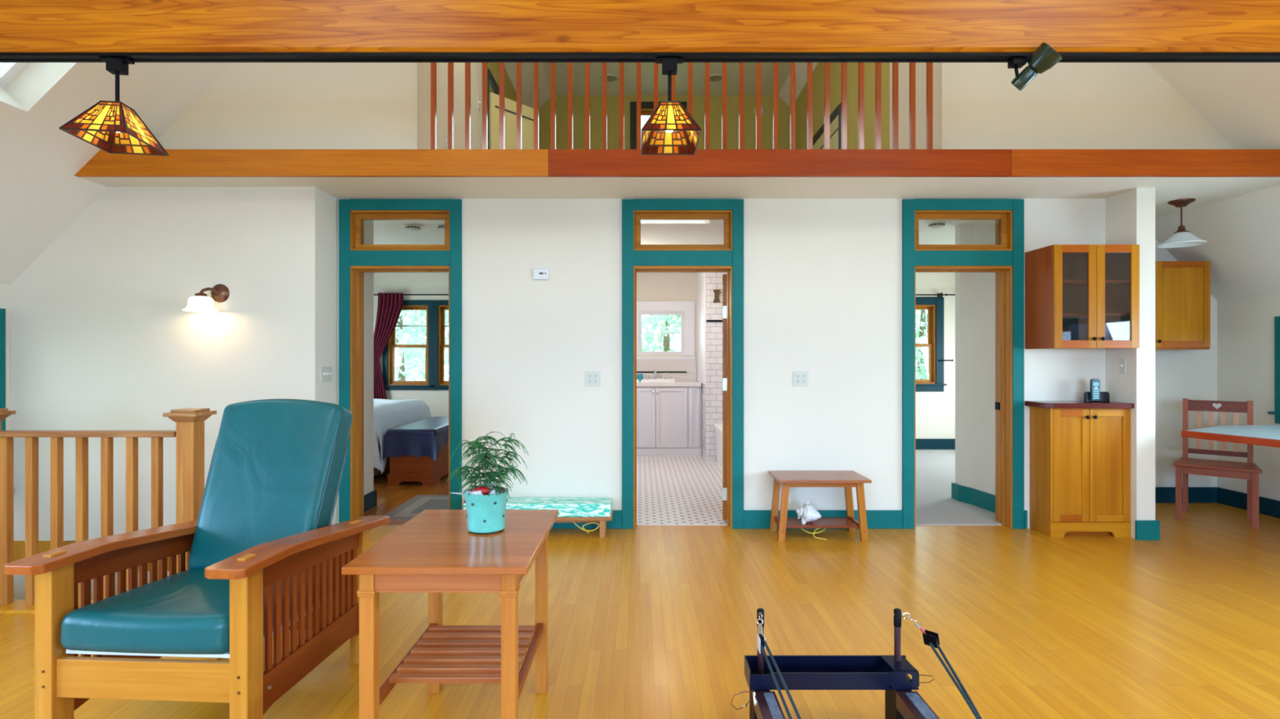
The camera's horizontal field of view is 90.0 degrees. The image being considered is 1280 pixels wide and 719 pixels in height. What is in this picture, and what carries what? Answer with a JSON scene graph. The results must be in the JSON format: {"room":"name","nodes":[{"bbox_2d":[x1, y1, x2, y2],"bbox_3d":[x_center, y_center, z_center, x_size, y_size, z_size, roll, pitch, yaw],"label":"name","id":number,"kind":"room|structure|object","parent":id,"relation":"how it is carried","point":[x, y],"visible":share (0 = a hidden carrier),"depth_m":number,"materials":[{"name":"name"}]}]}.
{"room":"living room","nodes":[
{"label":"living room","id":0,"kind":"room"},
{"bbox_2d":[0,284,9,430],"bbox_3d":[-4.600,1.583,3.025,0.160,4.235,12.350,0,0,0],"label":"wall","id":1,"kind":"structure","parent":0,"point":[4,289],"depth_m":4.57,"materials":[{"name":"white paint"}]},
{"bbox_2d":[0,308,5,430],"bbox_3d":[-4.575,0.329,4.030,0.210,1.381,1.080,0,0,0],"label":"window","id":2,"kind":"structure","parent":1,"relation":"in","point":[2,311],"depth_m":4.52,"materials":[{"name":"teal paint"}]},
{"bbox_2d":[9,62,422,599],"bbox_3d":[-3.060,0.122,4.845,2.920,7.155,0.510,0,0,0],"label":"wall","id":3,"kind":"structure","parent":0,"point":[102,338],"depth_m":4.59,"materials":[{"name":"white paint"}]},
{"bbox_2d":[182,284,229,311],"bbox_3d":[-3.061,-0.440,4.479,0.234,0.202,0.223,0,0,0],"label":"wall sconce","id":4,"kind":"object","parent":3,"relation":"attached to","point":[200,302],"visible":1,"depth_m":4.47,"materials":[{"name":"white glass"}]},
{"bbox_2d":[194,292,207,296],"bbox_3d":[-3.070,-0.448,4.475,0.080,0.038,0.080,0,0,0],"label":"socket","id":5,"kind":"object","parent":4,"relation":"attached to","point":[201,294],"depth_m":4.45,"materials":[{"name":"brown metal"}]},
{"bbox_2d":[320,366,332,382],"bbox_3d":[-2.321,0.110,4.750,0.018,0.115,0.160,0,0,0],"label":"light switch","id":6,"kind":"object","parent":3,"relation":"attached to","point":[326,371],"visible":1,"depth_m":4.74,"materials":[{"name":"beige plastic"}]},
{"bbox_2d":[0,62,551,284],"bbox_3d":[-2.972,-2.252,3.025,3.435,3.435,12.350,0,0,0],"label":"ceiling","id":7,"kind":"structure","parent":0,"point":[42,195],"depth_m":4.18,"materials":[{"name":"white paint"}]},
{"bbox_2d":[0,62,27,87],"bbox_3d":[-3.326,-2.047,3.230,0.899,0.899,1.060,0,0,0],"label":"window","id":8,"kind":"structure","parent":7,"relation":"attached to","point":[8,71],"depth_m":3.73,"materials":[{"name":"white glass"}]},
{"bbox_2d":[364,219,373,494],"bbox_3d":[-2.440,0.030,5.385,0.160,2.540,0.570,0,0,0],"label":"wall","id":9,"kind":"structure","parent":0,"point":[368,224],"depth_m":5.57,"materials":[{"name":"white paint"}]},
{"bbox_2d":[364,489,377,512],"bbox_3d":[-2.430,1.230,5.395,0.180,0.140,0.590,0,0,0],"label":"baseboard","id":10,"kind":"structure","parent":9,"relation":"attached to","point":[371,498],"depth_m":5.55,"materials":[{"name":"blue paint"}]},
{"bbox_2d":[422,62,482,149],"bbox_3d":[-1.650,-2.433,5.650,0.100,2.045,1.860,0,0,0],"label":"wall","id":11,"kind":"structure","parent":0,"point":[442,68],"depth_m":5.54,"materials":[{"name":"white paint"}]},
{"bbox_2d":[444,131,448,148],"bbox_3d":[-1.595,-1.810,5.280,0.010,0.120,0.070,0,0,0],"label":"outlet plate","id":12,"kind":"object","parent":11,"relation":"attached to","point":[446,133],"visible":1,"depth_m":5.27,"materials":[{"name":"white plastic"}]},
{"bbox_2d":[477,93,480,111],"bbox_3d":[-1.591,-2.550,6.350,0.018,0.140,0.090,0,0,0],"label":"light switch","id":13,"kind":"object","parent":11,"relation":"attached to","point":[478,96],"visible":1,"depth_m":6.33,"materials":[{"name":"beige plastic"}]},
{"bbox_2d":[0,455,1279,718],"bbox_3d":[0.365,1.408,3.025,9.770,0.224,12.350,0,0,0],"label":"floor","id":14,"kind":"structure","parent":0,"point":[645,622],"depth_m":3.18,"materials":[{"name":"brown wood"}]},
{"bbox_2d":[0,600,93,613],"bbox_3d":[-3.410,1.307,3.348,2.220,0.046,0.155,0,0,0],"label":"trim","id":15,"kind":"structure","parent":14,"relation":"on","point":[19,606],"depth_m":3.30,"materials":[{"name":"brown wood"}]},
{"bbox_2d":[0,408,217,605],"bbox_3d":[-3.638,0.780,3.360,2.724,1.040,0.168,0,0,0],"label":"stair railing","id":16,"kind":"object","parent":15,"relation":"on","point":[189,433],"visible":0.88,"depth_m":3.34,"materials":[{"name":"brown wood"}]},
{"bbox_2d":[4,399,390,718],"bbox_3d":[-1.547,0.736,2.447,0.772,1.128,1.025,0,0,3],"label":"armchair","id":17,"kind":"object","parent":14,"relation":"on","point":[262,544],"visible":1,"depth_m":2.24,"materials":[{"name":"leather"}]},
{"bbox_2d":[60,562,333,654],"bbox_3d":[-1.552,0.879,2.354,0.578,0.140,0.702,0,-3,3],"label":"seat cushion","id":18,"kind":"object","parent":17,"relation":"on","point":[185,612],"depth_m":2.03,"materials":[{"name":"teal leather"}]},
{"bbox_2d":[187,399,352,568],"bbox_3d":[-1.553,0.524,2.713,0.532,0.720,0.178,0,-21,3],"label":"cushion","id":19,"kind":"object","parent":17,"relation":"on","point":[276,469],"depth_m":2.65,"materials":[{"name":"teal leather"}]},
{"bbox_2d":[373,398,431,475],"bbox_3d":[-3.604,0.901,7.473,1.897,0.798,1.773,0,0,0],"label":"bed","id":20,"kind":"object","parent":14,"relation":"on","point":[388,414],"visible":0.12,"depth_m":7.14,"materials":[{"name":"white fabric"}]},
{"bbox_2d":[382,416,448,485],"bbox_3d":[-2.361,1.010,7.339,0.561,0.580,1.562,0,0,0],"label":"chest","id":21,"kind":"object","parent":14,"relation":"on","point":[418,451],"visible":0.69,"depth_m":6.61,"materials":[{"name":"red wood"}]},
{"bbox_2d":[383,495,448,520],"bbox_3d":[-1.660,1.294,5.625,0.920,0.013,0.930,0,0,0],"label":"rug","id":22,"kind":"object","parent":14,"relation":"on","point":[406,511],"visible":0.31,"depth_m":5.61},
{"bbox_2d":[341,509,558,718],"bbox_3d":[-0.594,0.950,2.203,0.536,0.700,0.714,0,0,0],"label":"side table","id":23,"kind":"object","parent":14,"relation":"on","point":[434,553],"visible":1,"depth_m":2.03,"materials":[{"name":"brown wood"}]},
{"bbox_2d":[446,431,528,534],"bbox_3d":[-0.515,0.429,2.240,0.288,0.343,0.237,0,0,11],"label":"potted plant","id":24,"kind":"object","parent":23,"relation":"on","point":[486,503],"visible":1,"depth_m":2.20,"materials":[{"name":"plant"}]},
{"bbox_2d":[554,510,613,537],"bbox_3d":[-0.743,1.225,4.780,1.075,0.150,0.240,0,0,0],"label":"bench","id":25,"kind":"object","parent":14,"relation":"on","point":[602,520],"visible":0.35,"depth_m":4.67,"materials":[{"name":"brown wood"}]},
{"bbox_2d":[462,497,612,516],"bbox_3d":[-0.752,1.101,4.782,1.075,0.096,0.235,0,0,0],"label":"board","id":26,"kind":"object","parent":25,"relation":"on","point":[566,506],"visible":0.6,"depth_m":4.67,"materials":[{"name":"teal paint"}]},
{"bbox_2d":[572,520,599,533],"bbox_3d":[-0.402,1.222,4.683,0.210,0.092,0.053,0,0,7],"label":"cord","id":27,"kind":"object","parent":25,"relation":"hanging from","point":[583,529],"visible":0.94,"depth_m":4.68,"materials":[{"name":"yellow plastic"}]},
{"bbox_2d":[636,359,702,455],"bbox_3d":[0.195,0.646,8.886,1.270,1.300,0.620,0,0,0],"label":"bathroom vanity","id":28,"kind":"object","parent":14,"relation":"on","point":[668,394],"visible":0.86,"depth_m":8.62,"materials":[{"name":"white paint"}]},
{"bbox_2d":[642,368,667,379],"bbox_3d":[0.215,0.200,8.971,0.354,0.153,0.147,0,0,0],"label":"faucet","id":29,"kind":"object","parent":28,"relation":"on","point":[655,370],"depth_m":9.01,"materials":[{"name":"silver metal"}]},
{"bbox_2d":[636,381,701,386],"bbox_3d":[0.193,0.339,8.885,1.265,0.055,0.590,0,0,0],"label":"countertop","id":30,"kind":"structure","parent":28,"relation":"on","point":[677,384],"depth_m":8.59,"materials":[{"name":"white stone"}]},
{"bbox_2d":[636,378,675,382],"bbox_3d":[0.135,0.291,8.880,0.676,0.040,0.440,0,0,0],"label":"sink","id":31,"kind":"object","parent":30,"relation":"in","point":[645,380],"depth_m":8.66,"materials":[{"name":"white ceramic"}]},
{"bbox_2d":[713,423,722,469],"bbox_3d":[1.320,1.051,7.300,0.780,0.490,1.590,0,0,0],"label":"bathtub","id":32,"kind":"object","parent":14,"relation":"on","point":[718,427],"visible":0.16,"depth_m":7.72,"materials":[{"name":"white ceramic"}]},
{"bbox_2d":[800,528,826,540],"bbox_3d":[1.261,1.256,4.640,0.206,0.082,0.087,0,0,0],"label":"cord","id":33,"kind":"object","parent":14,"relation":"on","point":[801,528],"visible":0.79,"depth_m":4.64,"materials":[{"name":"yellow plastic"}]},
{"bbox_2d":[768,471,871,542],"bbox_3d":[1.308,1.075,4.705,0.650,0.449,0.390,0,0,0],"label":"wooden table","id":34,"kind":"object","parent":14,"relation":"on","point":[847,480],"visible":0.99,"depth_m":4.60,"materials":[{"name":"brown wood"}]},
{"bbox_2d":[795,499,821,524],"bbox_3d":[1.223,1.127,4.710,0.168,0.198,0.169,0,0,-27],"label":"conch shell","id":35,"kind":"object","parent":34,"relation":"on","point":[807,513],"visible":1,"depth_m":4.65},
{"bbox_2d":[786,517,857,528],"bbox_3d":[1.308,1.204,4.718,0.524,0.017,0.235,0,0,0],"label":"shelf","id":36,"kind":"object","parent":34,"relation":"attached to","point":[792,522],"depth_m":4.66,"materials":[{"name":"brown wood"}]},
{"bbox_2d":[730,608,982,718],"bbox_3d":[0.648,1.078,1.389,0.700,0.444,1.678,0,0,0],"label":"pilates reformer","id":37,"kind":"object","parent":14,"relation":"on","point":[763,673],"visible":1,"depth_m":2.12,"materials":[{"name":"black metal"}]},
{"bbox_2d":[1024,400,1133,537],"bbox_3d":[3.269,0.809,4.785,0.632,0.982,0.290,0,0,0],"label":"base cabinet","id":38,"kind":"object","parent":14,"relation":"on","point":[1080,451],"depth_m":4.68,"materials":[{"name":"orange wood"}]},
{"bbox_2d":[1024,400,1133,408],"bbox_3d":[3.272,0.337,4.782,0.625,0.037,0.285,0,0,0],"label":"countertop","id":39,"kind":"structure","parent":38,"relation":"on","point":[1043,404],"depth_m":4.64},
{"bbox_2d":[1084,378,1109,402],"bbox_3d":[3.431,0.232,4.793,0.172,0.173,0.064,0,0,0],"label":"cordless phone","id":40,"kind":"object","parent":39,"relation":"on","point":[1094,395],"visible":1,"depth_m":4.78,"materials":[{"name":"black plastic"}]},
{"bbox_2d":[1173,398,1262,529],"bbox_3d":[4.681,0.818,5.197,0.523,0.965,0.448,0,0,43],"label":"wooden chair","id":41,"kind":"object","parent":14,"relation":"on","point":[1185,465],"visible":1,"depth_m":5.21,"materials":[{"name":"brown wood"}]},
{"bbox_2d":[1181,424,1279,448],"bbox_3d":[4.505,0.900,4.110,1.349,0.800,1.720,0,0,0],"label":"kitchen table","id":42,"kind":"object","parent":14,"relation":"on","point":[1265,435],"visible":1,"depth_m":4.36,"materials":[{"name":"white laminate"}]},
{"bbox_2d":[373,95,955,439],"bbox_3d":[0.365,-1.250,9.300,9.770,5.100,0.200,0,0,0],"label":"wall","id":43,"kind":"structure","parent":0,"point":[935,411],"depth_m":9.20,"materials":[{"name":"white paint"}]},
{"bbox_2d":[382,300,434,390],"bbox_3d":[-3.330,-0.206,9.255,0.780,1.291,0.210,0,0,0],"label":"window","id":44,"kind":"structure","parent":43,"relation":"in","point":[427,305],"depth_m":9.18,"materials":[{"name":"blue paint"}]},
{"bbox_2d":[373,293,448,297],"bbox_3d":[-2.785,-0.914,9.137,2.171,0.075,0.126,0,0,0],"label":"curtain rod","id":45,"kind":"object","parent":43,"relation":"attached to","point":[379,293],"visible":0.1,"depth_m":9.09,"materials":[{"name":"black paint"}]},
{"bbox_2d":[373,293,403,399],"bbox_3d":[-3.605,0.015,9.088,0.491,1.920,0.082,0,0,0],"label":"curtain","id":46,"kind":"object","parent":45,"relation":"hanging from","point":[389,307],"visible":0.59,"depth_m":9.09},
{"bbox_2d":[432,300,448,390],"bbox_3d":[-2.610,-0.206,9.255,0.780,1.291,0.210,0,0,0],"label":"window","id":47,"kind":"structure","parent":43,"relation":"in","point":[439,307],"depth_m":9.19,"materials":[{"name":"blue paint"}]},
{"bbox_2d":[630,101,686,149],"bbox_3d":[0.265,-2.881,9.255,0.870,1.641,0.210,0,0,0],"label":"window","id":48,"kind":"structure","parent":43,"relation":"in","point":[646,107],"depth_m":9.18,"materials":[{"name":"black paint"}]},
{"bbox_2d":[636,301,694,359],"bbox_3d":[0.307,-0.381,9.269,0.955,0.911,0.182,0,0,0],"label":"window","id":49,"kind":"structure","parent":43,"relation":"in","point":[686,309],"depth_m":9.18,"materials":[{"name":"white wood"}]},
{"bbox_2d":[636,359,696,381],"bbox_3d":[0.185,0.153,9.184,1.250,0.315,0.024,0,0,0],"label":"backsplash","id":50,"kind":"structure","parent":43,"relation":"attached to","point":[689,366],"depth_m":9.17,"materials":[{"name":"white tile"}]},
{"bbox_2d":[915,297,946,391],"bbox_3d":[3.925,-0.218,9.255,0.930,1.356,0.210,0,0,0],"label":"window","id":51,"kind":"structure","parent":43,"relation":"in","point":[934,306],"depth_m":9.18,"materials":[{"name":"blue paint"}]},
{"bbox_2d":[915,439,955,449],"bbox_3d":[3.535,1.216,9.190,3.430,0.152,0.020,0,0,0],"label":"baseboard","id":52,"kind":"structure","parent":43,"relation":"attached to","point":[921,444],"depth_m":9.18,"materials":[{"name":"blue paint"}]},
{"bbox_2d":[915,293,955,297],"bbox_3d":[3.995,-0.914,9.142,1.191,0.075,0.116,0,0,0],"label":"curtain rod","id":53,"kind":"object","parent":43,"relation":"attached to","point":[941,295],"visible":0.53,"depth_m":9.10,"materials":[{"name":"black paint"}]},
{"bbox_2d":[542,62,790,95],"bbox_3d":[0.365,-3.875,6.875,3.240,0.150,4.650,0,0,0],"label":"ceiling","id":54,"kind":"structure","parent":0,"point":[562,68],"depth_m":8.64,"materials":[{"name":"beige paint"}]},
{"bbox_2d":[600,74,619,83],"bbox_3d":[-0.410,-3.794,8.650,0.260,0.012,0.260,0,0,0],"label":"recessed light","id":55,"kind":"object","parent":54,"relation":"in","point":[611,78],"visible":0.73,"depth_m":8.65,"materials":[{"name":"beige plastic"}]},
{"bbox_2d":[709,74,721,83],"bbox_3d":[1.020,-3.794,8.650,0.260,0.012,0.260,0,0,0],"label":"recessed light","id":56,"kind":"object","parent":54,"relation":"in","point":[713,78],"visible":0.66,"depth_m":8.65,"materials":[{"name":"beige plastic"}]},
{"bbox_2d":[80,177,1279,273],"bbox_3d":[0.365,-1.325,6.775,8.360,0.170,4.850,0,0,0],"label":"ceiling","id":57,"kind":"structure","parent":0,"point":[1206,190],"depth_m":4.61,"materials":[{"name":"white paint"}]},
{"bbox_2d":[404,223,421,231],"bbox_3d":[-2.100,-1.216,5.920,0.150,0.048,0.150,0,0,0],"label":"smoke detector","id":58,"kind":"object","parent":57,"relation":"attached to","point":[411,227],"visible":1,"depth_m":5.87,"materials":[{"name":"white plastic"}]},
{"bbox_2d":[436,223,444,231],"bbox_3d":[-1.800,-1.216,5.920,0.150,0.048,0.150,0,0,0],"label":"smoke detector","id":59,"kind":"object","parent":57,"relation":"attached to","point":[441,227],"visible":0.34,"depth_m":5.86,"materials":[{"name":"white plastic"}]},
{"bbox_2d":[75,149,1279,177],"bbox_3d":[0.378,-1.329,4.332,8.525,0.178,0.035,0,0,0],"label":"beam","id":60,"kind":"structure","parent":57,"relation":"attached to","point":[180,162],"depth_m":4.32,"materials":[{"name":"orange wood"}]},
{"bbox_2d":[431,62,933,149],"bbox_3d":[0.285,-1.905,4.450,3.730,0.990,0.060,0,0,0],"label":"loft railing","id":61,"kind":"object","parent":60,"relation":"on","point":[433,65],"visible":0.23,"depth_m":4.43,"materials":[{"name":"brown wood"}]},
{"bbox_2d":[928,221,946,228],"bbox_3d":[2.690,-1.216,5.800,0.150,0.048,0.150,0,0,0],"label":"smoke detector","id":62,"kind":"object","parent":57,"relation":"attached to","point":[935,224],"visible":1,"depth_m":5.75,"materials":[{"name":"white plastic"}]},
{"bbox_2d":[1156,198,1206,248],"bbox_3d":[4.230,-1.069,5.000,0.300,0.343,0.300,0,0,0],"label":"pendant lamp","id":63,"kind":"object","parent":57,"relation":"hanging from","point":[1181,237],"visible":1,"depth_m":4.97,"materials":[{"name":"white glass"}]},
{"bbox_2d":[1173,225,1189,233],"bbox_3d":[4.230,-1.020,5.000,0.090,0.060,0.090,0,0,0],"label":"socket","id":64,"kind":"object","parent":63,"relation":"attached to","point":[1181,228],"depth_m":4.98,"materials":[{"name":"brown metal"}]},
{"bbox_2d":[487,62,889,149],"bbox_3d":[0.285,-2.513,7.380,3.970,2.205,3.640,0,0,0],"label":"wall","id":65,"kind":"structure","parent":0,"point":[801,102],"depth_m":6.66,"materials":[{"name":"yellow paint"}]},
{"bbox_2d":[487,68,499,149],"bbox_3d":[-1.585,-2.225,6.980,0.030,1.610,0.840,0,0,0],"label":"trim attic opening","id":66,"kind":"structure","parent":65,"relation":"attached to","point":[491,80],"depth_m":6.67,"materials":[{"name":"black paint"}]},
{"bbox_2d":[488,92,533,149],"bbox_3d":[-1.358,-2.100,6.895,0.042,1.360,0.620,0,0,40],"label":"door","id":67,"kind":"structure","parent":65,"relation":"in","point":[510,106],"depth_m":6.83,"materials":[{"name":"beige paint"}]},
{"bbox_2d":[813,102,840,149],"bbox_3d":[2.155,-2.085,7.485,0.030,1.330,1.330,0,0,0],"label":"door","id":68,"kind":"structure","parent":65,"relation":"in","point":[835,117],"depth_m":7.10,"materials":[{"name":"beige paint"}]},
{"bbox_2d":[701,272,727,462],"bbox_3d":[1.278,0.030,8.650,0.884,2.540,1.100,0,0,0],"label":"wall","id":69,"kind":"structure","parent":0,"point":[711,392],"depth_m":8.10,"materials":[{"name":"white tile"}]},
{"bbox_2d":[696,272,706,384],"bbox_3d":[0.827,-0.465,8.648,0.023,1.550,1.105,0,0,0],"label":"trim","id":70,"kind":"structure","parent":69,"relation":"attached to","point":[700,277],"depth_m":8.46,"materials":[{"name":"white wood"}]},
{"bbox_2d":[712,289,721,302],"bbox_3d":[0.973,-0.800,8.058,0.100,0.160,0.085,0,0,0],"label":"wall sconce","id":71,"kind":"object","parent":69,"relation":"attached to","point":[717,293],"visible":1,"depth_m":8.08,"materials":[{"name":"gold metal"}]},
{"bbox_2d":[337,198,1105,528],"bbox_3d":[0.635,0.030,5.015,5.930,2.540,0.170,0,0,0],"label":"wall","id":72,"kind":"structure","parent":0,"point":[823,277],"depth_m":4.93,"materials":[{"name":"white paint"}]},
{"bbox_2d":[338,199,462,523],"bbox_3d":[-1.841,0.034,5.019,0.940,2.532,0.222,0,0,0],"label":"door frame","id":73,"kind":"structure","parent":72,"relation":"in","point":[356,258],"depth_m":4.91,"materials":[{"name":"teal paint"}]},
{"bbox_2d":[533,268,549,279],"bbox_3d":[-0.760,-0.655,4.917,0.124,0.084,0.026,0,0,0],"label":"thermostat","id":74,"kind":"object","parent":72,"relation":"attached to","point":[538,273],"visible":1,"depth_m":4.91,"materials":[{"name":"white plastic"}]},
{"bbox_2d":[551,510,622,528],"bbox_3d":[-0.756,1.230,4.921,1.234,0.140,0.018,0,0,0],"label":"baseboard","id":75,"kind":"structure","parent":72,"relation":"attached to","point":[616,522],"depth_m":4.91,"materials":[{"name":"teal paint"}]},
{"bbox_2d":[585,371,599,386],"bbox_3d":[-0.364,0.148,4.925,0.115,0.115,0.010,0,0,0],"label":"outlet plate","id":76,"kind":"object","parent":72,"relation":"attached to","point":[592,378],"visible":1,"depth_m":4.92,"materials":[{"name":"beige plastic"}]},
{"bbox_2d":[622,199,743,528],"bbox_3d":[0.334,0.034,5.368,0.944,2.532,0.921,0,0,0],"label":"door frame","id":77,"kind":"structure","parent":72,"relation":"in","point":[728,258],"depth_m":4.91,"materials":[{"name":"teal paint"}]},
{"bbox_2d":[793,371,808,386],"bbox_3d":[1.237,0.150,4.925,0.115,0.115,0.010,0,0,0],"label":"outlet plate","id":78,"kind":"object","parent":72,"relation":"attached to","point":[800,378],"visible":1,"depth_m":4.92,"materials":[{"name":"beige plastic"}]},
{"bbox_2d":[743,510,902,528],"bbox_3d":[1.407,1.230,4.921,1.222,0.140,0.018,0,0,0],"label":"baseboard","id":79,"kind":"structure","parent":72,"relation":"attached to","point":[753,519],"depth_m":4.91,"materials":[{"name":"teal paint"}]},
{"bbox_2d":[902,199,1024,528],"bbox_3d":[2.482,0.034,5.019,0.929,2.532,0.222,0,0,0],"label":"door frame","id":80,"kind":"structure","parent":72,"relation":"in","point":[1006,258],"depth_m":4.91,"materials":[{"name":"teal paint"}]},
{"bbox_2d":[1025,244,1139,349],"bbox_3d":[3.267,-0.452,4.735,0.607,0.744,0.380,0,0,0],"label":"upper cabinet","id":81,"kind":"object","parent":72,"relation":"attached to","point":[1095,286],"visible":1,"depth_m":4.65,"materials":[{"name":"brown"}]},
{"bbox_2d":[1067,324,1114,340],"bbox_3d":[3.345,-0.178,4.755,0.284,0.160,0.284,0,0,0],"label":"mixing bowl","id":82,"kind":"object","parent":81,"relation":"in","point":[1077,331],"visible":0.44,"depth_m":4.69,"materials":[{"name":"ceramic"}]},
{"bbox_2d":[1062,280,1129,287],"bbox_3d":[3.267,-0.565,4.770,0.571,0.018,0.294,0,0,0],"label":"shelf","id":83,"kind":"object","parent":81,"relation":"attached to","point":[1065,283],"depth_m":4.69,"materials":[{"name":"red wood"}]},
{"bbox_2d":[1062,313,1129,318],"bbox_3d":[3.267,-0.325,4.770,0.571,0.018,0.294,0,0,0],"label":"shelf","id":84,"kind":"object","parent":81,"relation":"attached to","point":[1064,315],"depth_m":4.63,"materials":[{"name":"red wood"}]},
{"bbox_2d":[889,62,933,149],"bbox_3d":[2.220,-2.513,5.140,0.100,2.205,0.840,0,0,0],"label":"wall","id":85,"kind":"structure","parent":0,"point":[904,68],"depth_m":5.17,"materials":[{"name":"white paint"}]},
{"bbox_2d":[915,449,1001,525],"bbox_3d":[3.485,1.406,7.110,3.530,0.228,4.180,0,0,0],"label":"floor","id":86,"kind":"structure","parent":0,"point":[935,468],"depth_m":5.92,"materials":[{"name":"carpet"}]},
{"bbox_2d":[955,219,995,495],"bbox_3d":[3.295,0.030,5.525,0.730,2.540,0.850,0,0,0],"label":"wall","id":87,"kind":"structure","parent":0,"point":[975,292],"depth_m":5.68,"materials":[{"name":"white paint"}]},
{"bbox_2d":[951,483,995,512],"bbox_3d":[2.977,1.221,5.536,0.046,0.142,0.880,0,0,-9],"label":"baseboard","id":88,"kind":"structure","parent":87,"relation":"attached to","point":[982,500],"depth_m":5.67,"materials":[{"name":"teal paint"}]},
{"bbox_2d":[777,62,1279,300],"bbox_3d":[3.702,-2.252,3.025,3.435,3.435,12.350,0,0,0],"label":"ceiling","id":89,"kind":"structure","parent":0,"point":[1241,101],"depth_m":4.84,"materials":[{"name":"white paint"}]},
{"bbox_2d":[0,0,1279,52],"bbox_3d":[0.365,-1.395,2.588,8.120,0.330,0.076,0,0,0],"label":"ceiling beam","id":90,"kind":"structure","parent":89,"relation":"attached to","point":[25,25],"depth_m":2.55,"materials":[{"name":"brown wood"}]},
{"bbox_2d":[0,52,1279,62],"bbox_3d":[0.350,-1.223,2.594,8.100,0.012,0.064,0,0,0],"label":"track","id":91,"kind":"object","parent":90,"relation":"attached to","point":[5,57],"visible":1,"depth_m":2.59,"materials":[{"name":"metal"}]},
{"bbox_2d":[58,56,168,155],"bbox_3d":[-2.120,-1.048,2.596,0.231,0.341,0.297,0,0,-9],"label":"pendant lamp","id":92,"kind":"object","parent":91,"relation":"hanging from","point":[110,126],"visible":1,"depth_m":2.58,"materials":[{"name":"multicoloured glass"}]},
{"bbox_2d":[640,57,701,155],"bbox_3d":[0.120,-1.048,2.596,0.231,0.341,0.297,0,0,0],"label":"pendant lamp","id":93,"kind":"object","parent":91,"relation":"hanging from","point":[670,129],"visible":1,"depth_m":2.58,"materials":[{"name":"multicoloured glass"}]},
{"bbox_2d":[1007,41,1062,90],"bbox_3d":[1.575,-1.167,2.553,0.099,0.161,0.189,0,0,-38],"label":"track spotlight","id":94,"kind":"object","parent":91,"relation":"attached to","point":[1045,57],"visible":1,"depth_m":2.53,"materials":[{"name":"black paint"}]},
{"bbox_2d":[933,62,1234,149],"bbox_3d":[3.272,-2.513,4.660,2.205,2.205,0.120,0,0,0],"label":"wall","id":95,"kind":"structure","parent":0,"point":[977,105],"depth_m":4.60,"materials":[{"name":"white paint"}]},
{"bbox_2d":[1105,187,1155,538],"bbox_3d":[3.652,0.030,5.285,0.135,2.540,1.330,0,0,0],"label":"wall partition","id":96,"kind":"structure","parent":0,"point":[1130,215],"depth_m":4.62,"materials":[{"name":"white paint"}]},
{"bbox_2d":[1119,358,1125,373],"bbox_3d":[3.576,0.048,4.750,0.018,0.115,0.055,0,0,0],"label":"light switch","id":97,"kind":"object","parent":96,"relation":"attached to","point":[1122,361],"visible":1,"depth_m":4.75,"materials":[{"name":"beige plastic"}]},
{"bbox_2d":[1134,520,1159,540],"bbox_3d":[3.657,1.230,5.200,0.170,0.140,1.200,0,0,0],"label":"baseboard","id":98,"kind":"structure","parent":96,"relation":"attached to","point":[1144,530],"depth_m":4.60,"materials":[{"name":"teal paint"}]},
{"bbox_2d":[1155,239,1217,487],"bbox_3d":[4.485,0.030,5.885,1.530,2.540,0.130,0,0,0],"label":"wall","id":99,"kind":"structure","parent":0,"point":[1192,375],"depth_m":5.82,"materials":[{"name":"white paint"}]},
{"bbox_2d":[1155,261,1210,350],"bbox_3d":[4.430,-0.467,5.644,0.970,0.762,0.343,0,0,0],"label":"upper cabinet","id":100,"kind":"object","parent":99,"relation":"attached to","point":[1182,288],"visible":0.44,"depth_m":5.51,"materials":[{"name":"orange wood"}]},
{"bbox_2d":[1155,487,1279,518],"bbox_3d":[4.496,1.230,1.335,1.514,0.140,8.970,0,0,0],"label":"baseboard","id":101,"kind":"structure","parent":99,"relation":"attached to","point":[1269,507],"depth_m":5.77,"materials":[{"name":"blue paint"}]},
{"bbox_2d":[1217,294,1279,501],"bbox_3d":[5.330,0.383,3.025,0.160,1.835,12.350,0,0,0],"label":"wall","id":102,"kind":"structure","parent":0,"point":[1245,326],"depth_m":5.51,"materials":[{"name":"white paint"}]},
{"bbox_2d":[1267,315,1279,423],"bbox_3d":[5.305,0.084,4.770,0.210,0.881,1.070,0,0,0],"label":"window","id":103,"kind":"structure","parent":102,"relation":"in","point":[1277,319],"depth_m":5.25,"materials":[{"name":"teal paint"}]},
{"label":"outside","id":104,"kind":"structure","parent":0,"visible":0},
{"bbox_3d":[0.000,4.400,10.000,80.000,0.200,80.000,0,0,0],"label":"ground","id":105,"kind":"structure","parent":104,"visible":0},
{"bbox_2d":[394,312,446,381],"bbox_3d":[-10.180,0.045,23.555,6.024,8.525,4.805,0,0,-34],"label":"tree","id":106,"kind":"object","parent":105,"relation":"on","point":[409,352],"visible":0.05,"depth_m":23.05,"materials":[{"name":"green plant"}]},
{"bbox_2d":[394,310,448,381],"bbox_3d":[-6.075,0.394,17.010,3.744,7.829,3.733,0,0,-28],"label":"tree","id":107,"kind":"object","parent":105,"relation":"on","point":[401,373],"visible":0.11,"depth_m":17.01,"materials":[{"name":"green plant"}]},
{"bbox_2d":[641,315,680,351],"bbox_3d":[0.079,0.439,16.572,4.806,7.739,4.186,0,0,-34],"label":"tree","id":108,"kind":"object","parent":105,"relation":"on","point":[667,321],"visible":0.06,"depth_m":16.73,"materials":[{"name":"green plant"}]},
{"bbox_2d":[915,310,928,379],"bbox_3d":[7.118,0.629,17.106,4.119,7.359,5.051,0,0,-34],"label":"tree","id":109,"kind":"object","parent":105,"relation":"on","point":[922,356],"visible":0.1,"depth_m":16.54,"materials":[{"name":"green plant"}]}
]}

